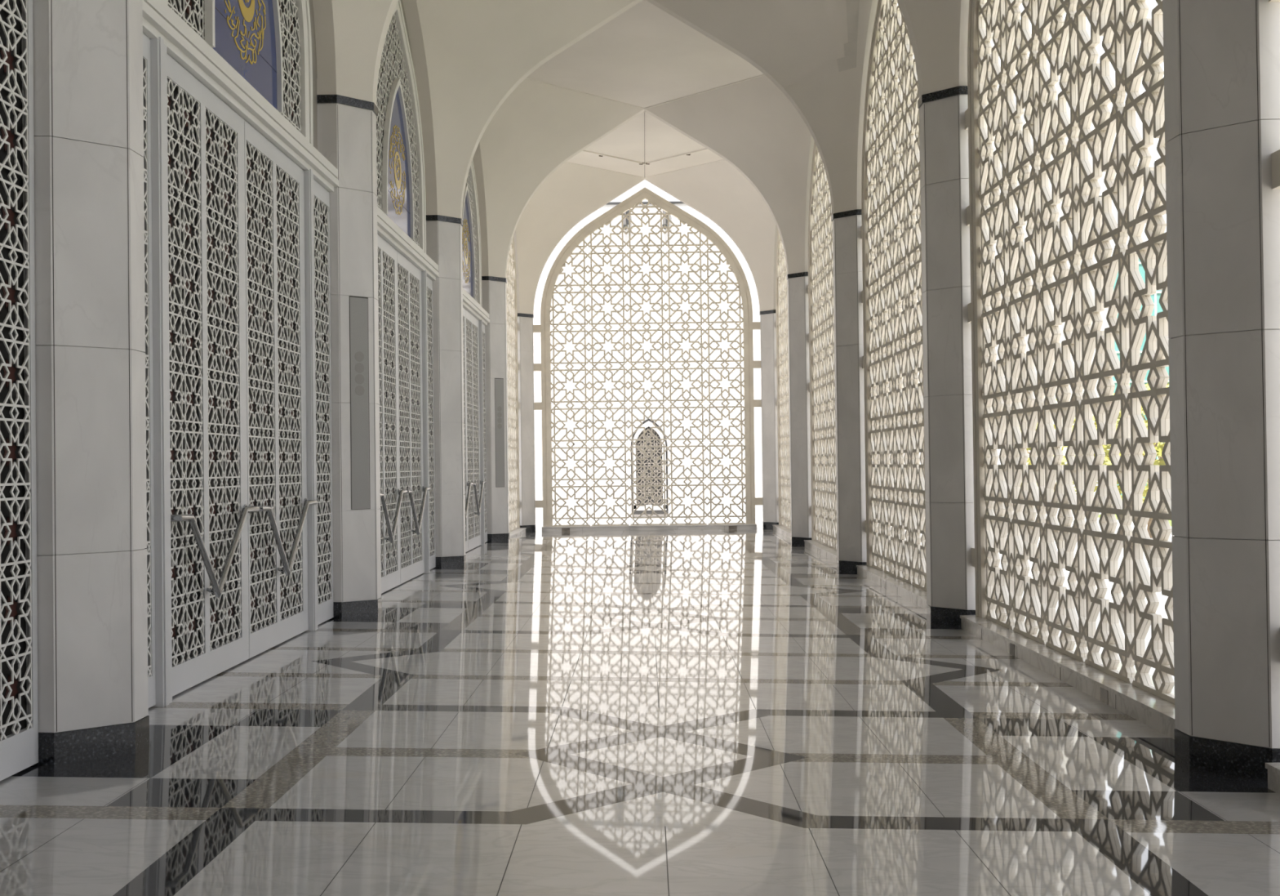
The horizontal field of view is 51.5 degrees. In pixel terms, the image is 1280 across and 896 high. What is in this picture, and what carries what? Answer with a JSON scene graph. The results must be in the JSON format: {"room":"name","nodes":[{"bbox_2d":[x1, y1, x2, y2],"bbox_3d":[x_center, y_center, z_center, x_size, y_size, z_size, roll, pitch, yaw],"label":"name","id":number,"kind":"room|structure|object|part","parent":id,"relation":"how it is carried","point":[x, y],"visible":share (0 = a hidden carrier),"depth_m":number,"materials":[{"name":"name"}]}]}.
{"room":"mosque","nodes":[
{"label":"mosque","id":0,"kind":"room"},
{"bbox_2d":[308,0,519,311],"bbox_3d":[-3.067,-2.549,12.982,0.378,8.680,36.676,-1,-1,0],"label":"wall","id":1,"kind":"structure","parent":0,"point":[311,5],"depth_m":12.53,"materials":[{"name":"white paint"}]},
{"bbox_2d":[509,527,526,537],"bbox_3d":[-2.865,1.869,28.215,0.440,0.137,5.034,-1,-1,0],"label":"sill","id":2,"kind":"structure","parent":1,"relation":"attached to","point":[522,530],"depth_m":29.22,"materials":[{"name":"white stone"}]},
{"bbox_2d":[506,235,519,532],"bbox_3d":[-2.914,-2.148,28.263,0.150,7.979,5.354,-1,-1,0],"label":"lattice screen","id":3,"kind":"object","parent":2,"relation":"on","point":[511,285],"visible":0.28,"depth_m":29.92,"materials":[{"name":"beige concrete"}]},
{"bbox_3d":[-2.914,-2.159,28.263,0.150,7.958,4.994,-1,-1,0],"label":"frame","id":4,"kind":"part","parent":3,"relation":"part of","materials":[{"name":"beige concrete"}]},
{"bbox_2d":[0,522,1279,895],"bbox_3d":[0.137,1.653,12.936,6.640,0.162,42.749,-1,-1,0],"label":"floor","id":5,"kind":"structure","parent":0,"point":[693,712],"depth_m":6.55,"materials":[{"name":"white stone"}]},
{"bbox_2d":[0,0,38,780],"bbox_3d":[-2.945,-0.586,3.815,0.140,4.335,5.340,-1,-1,0],"label":"lattice screen","id":6,"kind":"object","parent":5,"relation":"on","point":[19,705],"visible":1,"depth_m":6.33,"materials":[{"name":"grey paint"}]},
{"bbox_2d":[32,0,149,764],"bbox_3d":[-2.975,-0.928,6.873,0.697,4.986,0.697,0,-1,-45],"label":"pier","id":7,"kind":"object","parent":5,"relation":"on","point":[93,695],"visible":0.8,"depth_m":6.62,"materials":[{"name":"white stone"}]},
{"bbox_2d":[142,0,338,707],"bbox_3d":[-2.918,-0.514,9.921,0.140,4.335,5.340,-1,-1,0],"label":"door surround","id":8,"kind":"object","parent":5,"relation":"on","point":[164,33],"visible":0.56,"depth_m":8.30,"materials":[{"name":"grey paint"}]},
{"bbox_3d":[-2.970,-0.470,7.641,0.045,4.025,0.780,-1,-1,0],"label":"panel","id":9,"kind":"part","parent":8,"relation":"part of","materials":[{"name":"grey paint"}]},
{"bbox_3d":[-2.943,-0.432,8.108,0.105,4.130,0.155,-1,-1,0],"label":"post","id":10,"kind":"part","parent":8,"relation":"part of","materials":[{"name":"grey paint"}]},
{"bbox_2d":[166,53,259,695],"bbox_3d":[-2.911,-0.454,9.054,0.152,4.025,1.725,-1,-1,0],"label":"door leaf","id":11,"kind":"structure","parent":8,"relation":"attached to","point":[210,508],"depth_m":9.00,"materials":[{"name":"grey paint"}]},
{"bbox_3d":[-2.884,0.965,8.951,0.103,0.048,0.023,-1,-1,21],"label":"handle mount","id":12,"kind":"part","parent":11,"relation":"part of","materials":[{"name":"silver metal"}]},
{"bbox_3d":[-2.873,0.714,9.022,0.106,0.586,1.652,-1,-1,0],"label":"handle","id":13,"kind":"part","parent":11,"relation":"part of","materials":[{"name":"silver metal"}]},
{"bbox_2d":[160,0,313,146],"bbox_3d":[-2.994,-4.170,9.964,0.100,2.979,3.814,-1,-1,0],"label":"lattice frame","id":14,"kind":"object","parent":8,"relation":"on","point":[295,15],"visible":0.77,"depth_m":11.44,"materials":[{"name":"white"}]},
{"bbox_2d":[204,0,283,113],"bbox_3d":[-2.952,-3.641,9.958,0.056,1.810,1.770,-1,-1,0],"label":"decorative panel","id":15,"kind":"object","parent":14,"relation":"attached to","point":[246,34],"visible":1,"depth_m":10.10,"materials":[{"name":"blue"}]},
{"bbox_2d":[244,120,317,657],"bbox_3d":[-2.903,-0.434,10.789,0.152,4.025,1.725,-1,-1,0],"label":"door leaf","id":16,"kind":"structure","parent":8,"relation":"attached to","point":[274,186],"depth_m":10.69,"materials":[{"name":"grey paint"}]},
{"bbox_3d":[-2.876,0.985,10.686,0.103,0.048,0.023,-1,-1,21],"label":"handle mount","id":17,"kind":"part","parent":16,"relation":"part of","materials":[{"name":"silver metal"}]},
{"bbox_3d":[-2.866,0.735,10.757,0.106,0.586,1.652,-1,-1,0],"label":"handle","id":18,"kind":"part","parent":16,"relation":"part of","materials":[{"name":"silver metal"}]},
{"bbox_3d":[-2.927,-0.390,11.732,0.105,4.130,0.155,-1,-1,0],"label":"post","id":19,"kind":"part","parent":8,"relation":"part of","materials":[{"name":"grey paint"}]},
{"bbox_3d":[-2.950,-0.416,12.200,0.045,4.025,0.780,-1,-1,0],"label":"panel","id":20,"kind":"part","parent":8,"relation":"part of","materials":[{"name":"grey paint"}]},
{"bbox_2d":[316,94,382,617],"bbox_3d":[-2.948,-0.857,12.979,0.697,4.986,0.697,0,-1,-45],"label":"pier","id":21,"kind":"object","parent":5,"relation":"on","point":[346,126],"visible":0.58,"depth_m":12.70,"materials":[{"name":"white stone"}]},
{"bbox_2d":[349,295,370,509],"bbox_3d":[-2.694,-0.433,12.752,0.212,2.041,0.007,0,-1,-45],"label":"speaker","id":22,"kind":"object","parent":21,"relation":"attached to","point":[358,305],"visible":1,"depth_m":12.75},
{"bbox_2d":[377,207,439,573],"bbox_3d":[-2.892,-0.442,16.028,0.140,4.335,5.340,-1,-1,0],"label":"door surround","id":23,"kind":"object","parent":5,"relation":"on","point":[387,229],"visible":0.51,"depth_m":17.79,"materials":[{"name":"grey paint"}]},
{"bbox_2d":[377,233,407,593],"bbox_3d":[-2.884,-0.382,15.160,0.152,4.025,1.725,-1,-1,0],"label":"door leaf","id":24,"kind":"structure","parent":23,"relation":"attached to","point":[391,495],"depth_m":15.45,"materials":[{"name":"grey paint"}]},
{"bbox_3d":[-2.846,0.786,15.128,0.106,0.586,1.652,-1,-1,0],"label":"handle","id":25,"kind":"part","parent":24,"relation":"part of","materials":[{"name":"silver metal"}]},
{"bbox_2d":[376,0,426,253],"bbox_3d":[-2.967,-4.098,16.071,0.100,2.979,3.814,-1,-1,0],"label":"lattice frame","id":26,"kind":"object","parent":23,"relation":"on","point":[396,62],"visible":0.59,"depth_m":16.71,"materials":[{"name":"white"}]},
{"bbox_2d":[382,78,413,239],"bbox_3d":[-2.925,-3.569,16.065,0.056,1.810,1.770,-1,-1,0],"label":"decorative panel","id":27,"kind":"object","parent":26,"relation":"attached to","point":[397,202],"visible":1,"depth_m":16.06,"materials":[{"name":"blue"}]},
{"bbox_2d":[396,250,431,583],"bbox_3d":[-2.876,-0.362,16.895,0.152,4.025,1.725,-1,-1,0],"label":"door leaf","id":28,"kind":"structure","parent":23,"relation":"attached to","point":[409,276],"depth_m":16.80,"materials":[{"name":"grey paint"}]},
{"bbox_3d":[-2.839,0.806,16.863,0.106,0.586,1.652,-1,-1,0],"label":"handle","id":29,"kind":"part","parent":28,"relation":"part of","materials":[{"name":"silver metal"}]},
{"bbox_3d":[-2.900,-0.318,17.839,0.105,4.130,0.155,-1,-1,0],"label":"post","id":30,"kind":"part","parent":23,"relation":"part of","materials":[{"name":"grey paint"}]},
{"bbox_3d":[-2.923,-0.345,18.307,0.045,4.025,0.780,-1,-1,0],"label":"panel","id":31,"kind":"part","parent":23,"relation":"part of","materials":[{"name":"grey paint"}]},
{"bbox_2d":[426,214,466,567],"bbox_3d":[-2.921,-0.785,19.086,0.697,4.986,0.697,0,-1,-45],"label":"pier","id":32,"kind":"object","parent":5,"relation":"on","point":[443,233],"visible":0.62,"depth_m":18.82,"materials":[{"name":"white stone"}]},
{"bbox_2d":[462,288,489,545],"bbox_3d":[-2.865,-0.370,22.134,0.140,4.335,5.340,-1,-1,0],"label":"door surround","id":33,"kind":"object","parent":5,"relation":"on","point":[469,304],"visible":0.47,"depth_m":23.89,"materials":[{"name":"grey paint"}]},
{"bbox_2d":[462,306,473,551],"bbox_3d":[-2.857,-0.310,21.267,0.152,4.025,1.725,-1,-1,0],"label":"door leaf","id":34,"kind":"structure","parent":33,"relation":"attached to","point":[466,483],"depth_m":21.97,"materials":[{"name":"grey paint"}]},
{"bbox_3d":[-2.910,-0.310,21.267,0.045,4.025,1.725,-1,-1,0],"label":"frame","id":35,"kind":"part","parent":34,"relation":"part of","materials":[{"name":"grey paint"}]},
{"bbox_3d":[-2.820,0.858,21.235,0.106,0.586,1.652,-1,-1,0],"label":"handle","id":36,"kind":"part","parent":34,"relation":"part of","materials":[{"name":"silver metal"}]},
{"bbox_2d":[462,160,481,306],"bbox_3d":[-2.941,-4.026,22.177,0.100,2.979,3.814,-1,-1,0],"label":"screen","id":37,"kind":"object","parent":33,"relation":"on","point":[471,180],"visible":0.29,"depth_m":23.61,"materials":[{"name":"white"}]},
{"bbox_2d":[462,184,475,298],"bbox_3d":[-2.898,-3.497,22.171,0.056,1.810,1.770,-1,-1,0],"label":"board","id":38,"kind":"object","parent":37,"relation":"attached to","point":[468,244],"visible":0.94,"depth_m":22.39,"materials":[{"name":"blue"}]},
{"bbox_2d":[465,309,485,550],"bbox_3d":[-2.849,-0.290,23.002,0.152,4.025,1.725,-1,-1,0],"label":"door leaf","id":39,"kind":"structure","parent":33,"relation":"attached to","point":[472,322],"depth_m":22.94,"materials":[{"name":"grey paint"}]},
{"bbox_3d":[-2.812,0.878,22.970,0.106,0.586,1.652,-1,-1,0],"label":"handle","id":40,"kind":"part","parent":39,"relation":"part of","materials":[{"name":"silver metal"}]},
{"bbox_3d":[-2.873,-0.246,23.945,0.105,4.130,0.155,-1,-1,0],"label":"post","id":41,"kind":"part","parent":33,"relation":"part of","materials":[{"name":"grey paint"}]},
{"bbox_3d":[-2.896,-0.273,24.413,0.045,4.025,0.780,-1,-1,0],"label":"panel","id":42,"kind":"part","parent":33,"relation":"part of","materials":[{"name":"grey paint"}]},
{"bbox_2d":[481,275,509,542],"bbox_3d":[-2.894,-0.713,25.192,0.697,4.986,0.697,0,-1,-45],"label":"pier","id":43,"kind":"object","parent":5,"relation":"on","point":[494,300],"visible":0.56,"depth_m":24.90,"materials":[{"name":"white stone"}]},
{"bbox_2d":[494,377,504,486],"bbox_3d":[-2.640,-0.293,24.965,0.213,2.032,0.007,0,-1,-45],"label":"speaker","id":44,"kind":"object","parent":43,"relation":"attached to","point":[499,382],"visible":1,"depth_m":24.96},
{"bbox_2d":[517,312,536,531],"bbox_3d":[-2.867,-0.580,31.298,0.697,5.108,0.697,0,-1,-45],"label":"pier","id":45,"kind":"object","parent":5,"relation":"on","point":[525,321],"visible":0.48,"depth_m":31.05,"materials":[{"name":"white stone"}]},
{"bbox_2d":[542,524,756,531],"bbox_3d":[0.218,1.876,31.275,5.034,0.118,0.440,-1,-1,0],"label":"sill","id":46,"kind":"structure","parent":5,"relation":"on","point":[689,526],"depth_m":31.06,"materials":[{"name":"white stone"}]},
{"bbox_2d":[533,187,763,526],"bbox_3d":[0.167,-2.151,31.318,5.354,7.979,0.150,-1,-1,0],"label":"lattice screen","id":47,"kind":"object","parent":46,"relation":"on","point":[656,201],"visible":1,"depth_m":31.27,"materials":[{"name":"beige concrete"}]},
{"bbox_2d":[759,309,778,528],"bbox_3d":[3.240,-0.657,31.272,0.697,5.108,0.697,0,-1,-45],"label":"pier","id":48,"kind":"object","parent":5,"relation":"on","point":[767,317],"visible":0.48,"depth_m":31.02,"materials":[{"name":"white stone"}]},
{"bbox_2d":[786,271,811,545],"bbox_3d":[3.213,-0.716,25.165,0.697,5.136,0.697,0,-1,-45],"label":"pier","id":49,"kind":"object","parent":5,"relation":"on","point":[797,282],"visible":0.48,"depth_m":24.91,"materials":[{"name":"white stone"}]},
{"bbox_2d":[831,208,890,572],"bbox_3d":[3.186,-0.787,19.059,0.697,5.136,0.697,0,-1,-45],"label":"pier","id":50,"kind":"object","parent":5,"relation":"on","point":[851,500],"visible":0.5,"depth_m":18.81,"materials":[{"name":"white stone"}]},
{"bbox_2d":[917,85,1008,625],"bbox_3d":[3.159,-0.859,12.952,0.697,5.136,0.697,0,-1,-45],"label":"pier","id":51,"kind":"object","parent":5,"relation":"on","point":[944,137],"visible":0.62,"depth_m":12.70,"materials":[{"name":"white stone"}]},
{"bbox_2d":[1162,0,1279,779],"bbox_3d":[3.132,-0.931,6.846,0.697,5.136,0.697,0,-1,-45],"label":"pier","id":52,"kind":"object","parent":5,"relation":"on","point":[1221,58],"visible":0.99,"depth_m":6.61,"materials":[{"name":"white stone"}]},
{"bbox_2d":[312,0,968,314],"bbox_3d":[-1.651,-5.277,13.158,10.597,3.935,37.376,-1,-1,0],"label":"ceiling","id":53,"kind":"structure","parent":0,"point":[473,60],"depth_m":21.11,"materials":[{"name":"white paint"}]},
{"bbox_2d":[581,148,707,164],"bbox_3d":[0.104,-6.367,29.019,2.912,0.028,1.472,-1,-1,0],"label":"trim","id":54,"kind":"structure","parent":53,"relation":"attached to","point":[704,149],"depth_m":29.02,"materials":[{"name":"white paint"}]},
{"bbox_2d":[525,0,764,177],"bbox_3d":[0.061,-6.491,19.140,5.885,0.012,24.226,-1,-1,0],"label":"joint","id":55,"kind":"object","parent":53,"relation":"attached to","point":[642,0],"visible":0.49,"depth_m":24.49,"materials":[{"name":"white paint"}]},
{"bbox_2d":[533,178,759,314],"bbox_3d":[0.133,-4.915,31.336,7.000,3.595,0.183,-1,-1,0],"label":"arch trim","id":56,"kind":"structure","parent":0,"point":[645,179],"depth_m":31.34,"materials":[{"name":"white paint"}]},
{"bbox_2d":[773,0,968,309],"bbox_3d":[3.137,-2.577,12.905,0.183,8.780,36.776,-1,-1,0],"label":"wall","id":57,"kind":"structure","parent":0,"point":[966,2],"depth_m":12.60,"materials":[{"name":"white paint"}]},
{"bbox_2d":[772,524,791,538],"bbox_3d":[3.274,1.813,28.189,0.440,0.142,5.034,-1,-1,0],"label":"sill","id":58,"kind":"structure","parent":57,"relation":"attached to","point":[784,531],"depth_m":28.76,"materials":[{"name":"grey stone"}]},
{"bbox_2d":[775,230,791,528],"bbox_3d":[3.222,-2.226,28.237,0.150,7.979,5.354,-1,-1,0],"label":"lattice screen","id":59,"kind":"object","parent":58,"relation":"on","point":[781,286],"visible":0.34,"depth_m":29.79,"materials":[{"name":"beige concrete"}]},
{"bbox_3d":[3.222,-2.236,28.237,0.150,7.958,4.994,-1,-1,0],"label":"frame","id":60,"kind":"part","parent":59,"relation":"part of","materials":[{"name":"beige concrete"}]},
{"bbox_2d":[804,539,836,562],"bbox_3d":[3.247,1.741,22.082,0.440,0.142,5.034,-1,-1,0],"label":"sill","id":61,"kind":"structure","parent":57,"relation":"attached to","point":[829,553],"depth_m":22.33,"materials":[{"name":"grey stone"}]},
{"bbox_2d":[808,141,836,550],"bbox_3d":[3.195,-2.298,22.130,0.150,7.979,5.354,-1,-1,0],"label":"lattice screen","id":62,"kind":"object","parent":61,"relation":"on","point":[820,275],"visible":0.52,"depth_m":23.18,"materials":[{"name":"beige concrete"}]},
{"bbox_3d":[3.195,-2.308,22.130,0.150,7.958,4.994,-1,-1,0],"label":"frame","id":63,"kind":"part","parent":62,"relation":"part of","materials":[{"name":"beige concrete"}]},
{"bbox_2d":[856,564,926,609],"bbox_3d":[3.220,1.669,15.976,0.440,0.142,5.034,-1,-1,0],"label":"sill","id":64,"kind":"structure","parent":57,"relation":"attached to","point":[917,595],"depth_m":15.83,"materials":[{"name":"grey stone"}]},
{"bbox_2d":[860,0,926,591],"bbox_3d":[3.168,-2.370,16.024,0.150,7.979,5.354,-1,-1,0],"label":"lattice screen","id":65,"kind":"object","parent":64,"relation":"on","point":[891,232],"visible":0.67,"depth_m":16.45,"materials":[{"name":"beige concrete"}]},
{"bbox_3d":[3.168,-2.380,16.024,0.150,7.958,4.994,-1,-1,0],"label":"frame","id":66,"kind":"part","parent":65,"relation":"part of","materials":[{"name":"beige concrete"}]},
{"bbox_2d":[960,614,1175,738],"bbox_3d":[3.194,1.598,9.869,0.440,0.142,5.034,-1,-1,0],"label":"sill","id":67,"kind":"structure","parent":57,"relation":"attached to","point":[1157,713],"depth_m":9.04,"materials":[{"name":"grey stone"}]},
{"bbox_2d":[964,0,1174,703],"bbox_3d":[3.141,-2.441,9.917,0.150,7.979,5.354,-1,-1,0],"label":"lattice screen","id":68,"kind":"object","parent":67,"relation":"on","point":[1087,86],"visible":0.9,"depth_m":9.63,"materials":[{"name":"beige concrete"}]},
{"bbox_3d":[3.141,-2.452,9.917,0.150,7.958,4.994,-1,-1,0],"label":"frame","id":69,"kind":"part","parent":68,"relation":"part of","materials":[{"name":"beige concrete"}]},
{"bbox_2d":[1265,761,1279,793],"bbox_3d":[3.167,1.526,3.763,0.440,0.142,5.034,-1,-1,0],"label":"sill","id":70,"kind":"structure","parent":57,"relation":"attached to","point":[1273,768],"depth_m":6.22,"materials":[{"name":"grey stone"}]},
{"bbox_2d":[1268,0,1279,189],"bbox_3d":[3.114,-2.513,3.811,0.150,7.979,5.354,-1,-1,0],"label":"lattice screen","id":71,"kind":"object","parent":70,"relation":"on","point":[1275,156],"visible":1,"depth_m":6.43,"materials":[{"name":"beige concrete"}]},
{"label":"outside","id":72,"kind":"structure","parent":0,"visible":0},
{"bbox_2d":[1097,497,1171,525],"bbox_3d":[51.572,1.849,54.755,77.500,0.300,170.000,-1,-1,0],"label":"lawn","id":73,"kind":"structure","parent":72,"point":[1099,516],"depth_m":37.30,"materials":[{"name":"green plant"}]},
{"bbox_2d":[1111,258,1168,497],"bbox_3d":[22.971,-2.870,60.907,9.710,10.200,10.060,-1,-1,0],"label":"glass building","id":74,"kind":"structure","parent":73,"relation":"on","point":[1155,297],"depth_m":55.96,"materials":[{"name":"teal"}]},
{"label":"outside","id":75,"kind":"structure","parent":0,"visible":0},
{"bbox_2d":[535,513,1174,683],"bbox_3d":[-1.495,2.239,38.983,28.500,0.280,102.000,-1,-1,0],"label":"terrace","id":76,"kind":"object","parent":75,"point":[1162,598],"depth_m":31.44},
{"bbox_2d":[533,110,1111,518],"bbox_3d":[-0.816,-3.815,40.277,30.000,12.400,0.550,-1,-1,0],"label":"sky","id":77,"kind":"structure","parent":76,"relation":"on","point":[645,229],"depth_m":40.03,"materials":[{"name":"white metal"}]},
{"bbox_2d":[622,209,629,230],"bbox_3d":[-0.432,-6.989,39.967,0.210,0.870,0.240,-1,-1,0],"label":"wall lamp","id":78,"kind":"object","parent":77,"relation":"attached to","point":[625,221],"visible":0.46,"depth_m":39.87,"materials":[{"name":"white glass"}]},
{"bbox_2d":[631,418,667,514],"bbox_3d":[0.278,0.548,39.935,1.100,2.880,0.120,-1,-1,0],"label":"arched window","id":79,"kind":"structure","parent":77,"relation":"in","point":[647,424],"depth_m":39.95,"materials":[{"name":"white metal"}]},
{"bbox_3d":[0.278,0.554,39.985,0.820,2.430,0.020,-1,-1,0],"label":"pane","id":80,"kind":"part","parent":79,"relation":"part of","materials":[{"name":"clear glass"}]},
{"bbox_2d":[662,210,667,229],"bbox_3d":[0.768,-7.004,39.962,0.210,0.870,0.240,-1,-1,0],"label":"wall lamp","id":81,"kind":"object","parent":77,"relation":"attached to","point":[664,220],"visible":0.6,"depth_m":39.87,"materials":[{"name":"white glass"}]},
{"bbox_2d":[1019,398,1106,493],"bbox_3d":[10.836,0.354,34.927,3.127,3.355,3.058,-1,-1,0],"label":"tree","id":82,"kind":"object","parent":76,"relation":"on","point":[1064,460],"visible":0.03,"depth_m":34.30,"materials":[{"name":"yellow plant"}]},
{"bbox_2d":[1092,386,1165,537],"bbox_3d":[9.748,0.353,25.423,2.668,3.159,2.728,-1,-1,0],"label":"tree","id":83,"kind":"object","parent":76,"relation":"on","point":[1158,446],"visible":0.02,"depth_m":25.30,"materials":[{"name":"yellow plant"}]},
{"bbox_2d":[1095,380,1168,512],"bbox_3d":[11.534,0.136,29.448,3.262,3.642,3.286,-1,-1,0],"label":"tree","id":84,"kind":"object","parent":76,"relation":"on","point":[1147,385],"visible":0.02,"depth_m":29.42,"materials":[{"name":"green plant"}]}
]}

